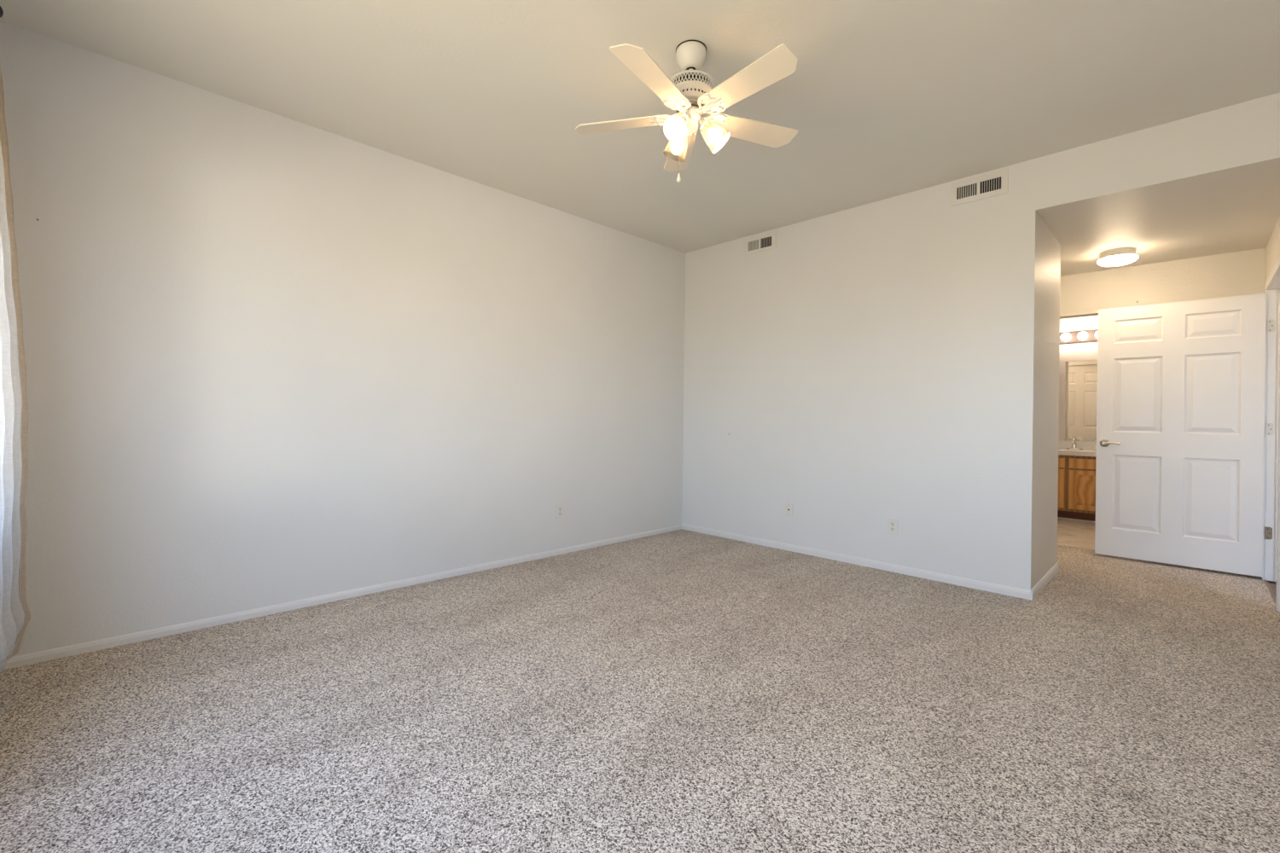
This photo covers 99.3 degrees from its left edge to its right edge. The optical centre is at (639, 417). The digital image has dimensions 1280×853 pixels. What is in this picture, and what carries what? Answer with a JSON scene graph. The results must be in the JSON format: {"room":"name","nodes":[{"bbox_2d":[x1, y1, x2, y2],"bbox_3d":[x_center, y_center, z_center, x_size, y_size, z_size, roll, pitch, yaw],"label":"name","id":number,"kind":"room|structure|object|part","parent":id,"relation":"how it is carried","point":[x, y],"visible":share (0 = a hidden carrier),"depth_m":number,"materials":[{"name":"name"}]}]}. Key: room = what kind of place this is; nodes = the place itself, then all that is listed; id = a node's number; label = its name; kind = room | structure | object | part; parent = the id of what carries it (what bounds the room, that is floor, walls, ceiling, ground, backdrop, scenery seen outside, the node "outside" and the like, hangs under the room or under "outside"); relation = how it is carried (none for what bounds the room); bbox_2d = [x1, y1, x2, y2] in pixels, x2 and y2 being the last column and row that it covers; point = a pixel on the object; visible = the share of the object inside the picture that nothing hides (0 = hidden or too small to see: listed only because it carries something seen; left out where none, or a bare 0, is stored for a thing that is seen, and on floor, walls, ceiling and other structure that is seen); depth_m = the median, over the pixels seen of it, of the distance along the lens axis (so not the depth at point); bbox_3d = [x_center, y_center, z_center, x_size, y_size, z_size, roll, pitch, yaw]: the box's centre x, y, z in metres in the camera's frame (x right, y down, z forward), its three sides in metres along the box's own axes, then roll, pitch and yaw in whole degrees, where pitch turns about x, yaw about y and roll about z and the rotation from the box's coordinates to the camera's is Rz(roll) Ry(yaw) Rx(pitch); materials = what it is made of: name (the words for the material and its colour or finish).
{"room":"empty bedroom","nodes":[
{"label":"empty bedroom","id":0,"kind":"room"},
{"bbox_2d":[0,20,685,657],"bbox_3d":[-1.230,-0.283,3.836,4.807,2.740,0.120,1,0,-45],"label":"wall","id":1,"kind":"structure","parent":0,"point":[271,358],"depth_m":3.02,"materials":[{"name":"paint"}]},
{"bbox_2d":[4,524,681,669],"bbox_3d":[-1.199,1.065,3.789,4.567,0.044,0.013,1,0,-45],"label":"baseboard","id":2,"kind":"structure","parent":1,"relation":"attached to","point":[37,657],"depth_m":3.00,"materials":[{"name":"wood"}]},
{"bbox_2d":[556,503,564,518],"bbox_3d":[-0.640,0.750,4.342,0.072,0.116,0.009,1,0,-45],"label":"wall outlet","id":3,"kind":"object","parent":1,"relation":"attached to","point":[560,508],"visible":1,"depth_m":4.34,"materials":[{"name":"plastic"}]},
{"bbox_2d":[0,518,1279,852],"bbox_3d":[2.171,1.177,3.328,8.950,0.102,5.653,1,0,-45],"label":"floor","id":4,"kind":"structure","parent":0,"point":[679,691],"depth_m":1.99,"materials":[{"name":"beige carpet"}]},
{"bbox_2d":[1057,454,1096,523],"bbox_3d":[4.979,0.794,6.293,0.545,0.729,1.640,1,0,-45],"label":"vanity cabinet","id":5,"kind":"object","parent":4,"relation":"on","point":[1076,500],"visible":0.24,"depth_m":6.05,"materials":[{"name":"brown wood"}]},
{"bbox_3d":[4.644,0.802,6.256,0.018,0.437,0.380,1,0,-45],"label":"cabinet door","id":6,"kind":"part","parent":5,"relation":"part of","materials":[{"name":"brown wood"}]},
{"bbox_3d":[4.648,0.511,6.256,0.018,0.110,0.380,1,0,-45],"label":"drawer","id":7,"kind":"part","parent":5,"relation":"part of","materials":[{"name":"brown wood"}]},
{"bbox_3d":[4.836,1.149,6.155,0.014,0.016,1.620,1,0,-45],"label":"shoe molding","id":8,"kind":"part","parent":5,"relation":"part of","materials":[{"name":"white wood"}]},
{"bbox_2d":[1058,441,1096,456],"bbox_3d":[4.975,0.355,6.284,0.575,0.145,1.664,1,0,-45],"label":"countertop","id":9,"kind":"structure","parent":5,"relation":"on","point":[1089,449],"depth_m":6.35,"materials":[{"name":"stone"}]},
{"bbox_2d":[1065,436,1082,450],"bbox_3d":[5.078,0.303,6.385,0.149,0.157,0.132,1,0,-15],"label":"faucet","id":10,"kind":"object","parent":9,"relation":"on","point":[1073,439],"visible":1,"depth_m":6.37,"materials":[{"name":"silver metal"}]},
{"bbox_3d":[5.098,0.253,6.388,0.069,0.057,0.109,1,0,-45],"label":"handle","id":11,"kind":"part","parent":10,"relation":"part of","materials":[{"name":"silver metal"}]},
{"bbox_3d":[4.940,0.806,5.958,0.018,0.437,0.379,1,0,-45],"label":"cabinet door","id":12,"kind":"part","parent":5,"relation":"part of","materials":[{"name":"brown wood"}]},
{"bbox_3d":[4.944,0.515,5.958,0.018,0.110,0.379,1,0,-45],"label":"drawer","id":13,"kind":"part","parent":5,"relation":"part of","materials":[{"name":"brown wood"}]},
{"bbox_3d":[4.939,0.806,5.957,0.009,0.337,0.275,1,0,-45],"label":"raised panel","id":14,"kind":"part","parent":5,"relation":"part of","materials":[{"name":"brown wood"}]},
{"bbox_2d":[0,0,1279,253],"bbox_3d":[0.548,-1.682,2.059,4.807,0.100,5.123,1,0,-45],"label":"ceiling","id":15,"kind":"structure","parent":0,"point":[884,99],"depth_m":2.61,"materials":[{"name":"paint"}]},
{"bbox_2d":[575,40,797,182],"bbox_3d":[0.228,-1.340,2.393,1.040,0.590,1.028,1,0,-45],"label":"ceiling fan","id":16,"kind":"object","parent":15,"relation":"hanging from","point":[693,94],"visible":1,"depth_m":2.35,"materials":[{"name":"white wood"}]},
{"bbox_3d":[-0.110,-1.347,2.506,0.391,0.006,0.134,1,12,14],"label":"blade","id":17,"kind":"part","parent":16,"relation":"part of","materials":[{"name":"white wood"}]},
{"bbox_3d":[0.040,-1.345,2.128,0.134,0.006,0.391,15,7,31],"label":"blade","id":18,"kind":"part","parent":16,"relation":"part of","materials":[{"name":"white wood"}]},
{"bbox_3d":[0.176,-1.259,2.510,0.110,0.108,0.110,1,44,-28],"label":"lamp shade","id":19,"kind":"part","parent":16,"relation":"part of","materials":[{"name":"white glass"}]},
{"bbox_3d":[0.169,-1.259,2.334,0.110,0.108,0.110,1,-44,32],"label":"lamp shade","id":20,"kind":"part","parent":16,"relation":"part of","materials":[{"name":"white glass"}]},
{"bbox_3d":[0.170,-1.260,2.335,0.057,0.086,0.057,1,-44,32],"label":"bulb","id":21,"kind":"part","parent":16,"relation":"part of","materials":[{"name":"white glass"}]},
{"bbox_3d":[0.176,-1.203,2.420,0.008,0.243,0.004,1,0,8],"label":"pull chain","id":22,"kind":"part","parent":16,"relation":"part of","materials":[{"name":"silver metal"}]},
{"bbox_3d":[0.172,-1.067,2.421,0.018,0.042,0.018,1,0,-45],"label":"pull knob","id":23,"kind":"part","parent":16,"relation":"part of","materials":[{"name":"white plastic"}]},
{"bbox_3d":[0.202,-1.343,2.765,0.134,0.006,0.391,-11,1,-4],"label":"blade","id":24,"kind":"part","parent":16,"relation":"part of","materials":[{"name":"white wood"}]},
{"bbox_3d":[0.283,-1.298,2.416,0.065,0.062,0.053,1,0,14],"label":"lamp arm","id":25,"kind":"part","parent":16,"relation":"part of","materials":[{"name":"metal"}]},
{"bbox_3d":[0.325,-1.257,2.416,0.110,0.108,0.110,-43,-2,2],"label":"lamp shade","id":26,"kind":"part","parent":16,"relation":"part of","materials":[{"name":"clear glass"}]},
{"bbox_3d":[0.446,-1.340,2.155,0.134,0.006,0.391,16,-10,-39],"label":"blade","id":27,"kind":"part","parent":16,"relation":"part of","materials":[{"name":"white wood"}]},
{"bbox_3d":[0.546,-1.339,2.548,0.391,0.006,0.134,1,-12,-22],"label":"blade","id":28,"kind":"part","parent":16,"relation":"part of","materials":[{"name":"white wood"}]},
{"bbox_2d":[681,93,1279,590],"bbox_3d":[2.196,-0.241,3.708,0.120,2.740,4.883,1,0,-45],"label":"wall","id":29,"kind":"structure","parent":0,"point":[864,369],"depth_m":3.92,"materials":[{"name":"paint"}]},
{"bbox_2d":[743,230,776,255],"bbox_3d":[1.052,-1.534,4.785,0.009,0.147,0.335,1,0,-45],"label":"air vent","id":30,"kind":"object","parent":29,"relation":"in","point":[767,241],"visible":1,"depth_m":4.78,"materials":[{"name":"metal"}]},
{"bbox_2d":[785,502,793,517],"bbox_3d":[1.247,0.774,4.555,0.017,0.116,0.072,1,0,-45],"label":"cable jack","id":31,"kind":"object","parent":29,"relation":"attached to","point":[788,507],"visible":1,"depth_m":4.56,"materials":[{"name":"plastic"}]},
{"bbox_2d":[681,523,1033,600],"bbox_3d":[1.422,1.092,4.378,0.013,0.055,2.865,1,0,-45],"label":"baseboard","id":32,"kind":"structure","parent":29,"relation":"attached to","point":[1020,593],"depth_m":4.03,"materials":[{"name":"wood"}]},
{"bbox_2d":[887,517,897,535],"bbox_3d":[1.842,0.794,3.961,0.009,0.116,0.072,1,0,-45],"label":"wall outlet","id":33,"kind":"object","parent":29,"relation":"attached to","point":[892,523],"visible":1,"depth_m":3.96,"materials":[{"name":"plastic"}]},
{"bbox_2d":[950,168,1008,206],"bbox_3d":[2.236,-1.516,3.590,0.009,0.155,0.330,1,0,-45],"label":"air vent","id":34,"kind":"object","parent":29,"relation":"in","point":[995,183],"visible":1,"depth_m":3.58,"materials":[{"name":"metal"}]},
{"bbox_2d":[1034,215,1060,585],"bbox_3d":[2.216,-0.081,4.362,0.833,2.420,1.719,1,0,-45],"label":"wall","id":35,"kind":"structure","parent":0,"point":[1049,247],"depth_m":3.72,"materials":[{"name":"paint"}]},
{"bbox_2d":[1029,562,1058,599],"bbox_3d":[2.764,1.105,3.700,0.966,0.062,0.013,1,0,-45],"label":"baseboard","id":36,"kind":"structure","parent":35,"relation":"attached to","point":[1037,589],"depth_m":3.64,"materials":[{"name":"wood"}]},
{"bbox_2d":[1058,315,1098,442],"bbox_3d":[5.271,-0.044,6.487,0.120,2.420,2.440,1,0,-45],"label":"wall","id":37,"kind":"structure","parent":0,"point":[1090,322],"depth_m":6.46,"materials":[{"name":"paint"}]},
{"bbox_2d":[1058,441,1096,450],"bbox_3d":[5.172,0.334,6.478,0.022,0.098,1.664,1,0,-45],"label":"backsplash","id":38,"kind":"structure","parent":37,"relation":"attached to","point":[1061,445],"depth_m":6.42,"materials":[{"name":"stone"}]},
{"bbox_2d":[1058,350,1097,442],"bbox_3d":[5.459,-0.245,6.202,0.018,1.057,1.135,1,0,-45],"label":"vanity mirror","id":39,"kind":"object","parent":37,"relation":"attached to","point":[1078,371],"visible":0.34,"depth_m":6.45,"materials":[{"name":"silver mirror"}]},
{"bbox_2d":[1059,330,1097,343],"bbox_3d":[5.263,-0.956,6.327,0.132,0.128,0.940,1,0,-45],"label":"vanity light","id":40,"kind":"object","parent":37,"relation":"attached to","point":[1091,335],"visible":0.38,"depth_m":6.44,"materials":[{"name":"beige glass"}]},
{"bbox_3d":[5.081,-0.958,6.484,0.094,0.094,0.094,1,0,-45],"label":"globe bulb","id":41,"kind":"part","parent":40,"relation":"part of","materials":[{"name":"beige glass"}]},
{"bbox_3d":[5.191,-0.957,6.372,0.094,0.094,0.094,1,0,-45],"label":"globe bulb","id":42,"kind":"part","parent":40,"relation":"part of","materials":[{"name":"beige glass"}]},
{"bbox_2d":[1039,165,1279,276],"bbox_3d":[3.032,-1.331,4.400,2.023,0.100,3.032,1,0,-45],"label":"ceiling","id":43,"kind":"structure","parent":0,"point":[1241,212],"depth_m":3.56,"materials":[{"name":"paint"}]},
{"bbox_2d":[1097,247,1138,266],"bbox_3d":[3.659,-1.221,4.165,0.238,0.104,0.238,1,0,-45],"label":"ceiling light","id":44,"kind":"object","parent":43,"relation":"attached to","point":[1116,257],"visible":1,"depth_m":4.10,"materials":[{"name":"white glass"}]},
{"bbox_2d":[1059,247,1265,319],"bbox_3d":[3.692,-0.063,5.069,0.120,2.420,2.792,1,0,-45],"label":"wall","id":45,"kind":"structure","parent":0,"point":[1240,273],"depth_m":4.41,"materials":[{"name":"paint"}]},
{"bbox_2d":[1265,215,1279,281],"bbox_3d":[4.041,-0.059,3.365,2.023,2.420,0.120,1,0,-45],"label":"wall","id":46,"kind":"structure","parent":0,"point":[1272,249],"depth_m":3.69,"materials":[{"name":"paint"}]},
{"bbox_2d":[1094,293,1274,577],"bbox_3d":[4.129,0.122,4.179,0.144,2.016,0.968,1,0,-45],"label":"door","id":47,"kind":"structure","parent":46,"relation":"in","point":[1180,399],"depth_m":4.14,"materials":[{"name":"wood"}]},
{"bbox_3d":[3.824,0.211,4.422,0.054,0.062,0.133,1,0,-45],"label":"handle","id":48,"kind":"part","parent":47,"relation":"part of","materials":[{"name":"silver metal"}]},
{"bbox_2d":[1263,579,1275,604],"bbox_3d":[4.133,1.155,3.555,0.856,0.014,0.012,1,0,-45],"label":"trim","id":49,"kind":"structure","parent":46,"relation":"attached to","point":[1265,581],"depth_m":3.60,"materials":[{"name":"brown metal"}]},
{"bbox_2d":[1261,256,1279,611],"bbox_3d":[4.183,0.090,3.518,0.982,2.125,0.135,1,0,-45],"label":"door frame","id":50,"kind":"structure","parent":46,"relation":"attached to","point":[1274,290],"depth_m":3.84,"materials":[{"name":"wood"}]},
{"bbox_3d":[-1.134,-0.282,0.410,0.120,2.740,4.883,1,0,-45],"label":"wall window","id":51,"kind":"structure","parent":0,"visible":0},
{"bbox_2d":[0,5,3,17],"bbox_3d":[-1.661,-1.491,1.173,0.185,0.105,2.330,1,0,-45],"label":"curtain rod","id":52,"kind":"object","parent":51,"relation":"attached to","point":[1,8],"visible":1,"depth_m":2.03,"materials":[{"name":"black metal"}]},
{"bbox_2d":[0,63,31,673],"bbox_3d":[-2.154,-0.260,1.724,0.274,2.330,0.725,1,0,-45],"label":"curtain","id":53,"kind":"object","parent":52,"relation":"hanging from","point":[15,616],"visible":1,"depth_m":1.98,"materials":[{"name":"fabric"}]},
{"bbox_3d":[-2.108,-0.260,1.731,0.131,2.328,0.677,1,0,-42],"label":"panel","id":54,"kind":"part","parent":53,"relation":"part of","materials":[{"name":"fabric"}]}
]}

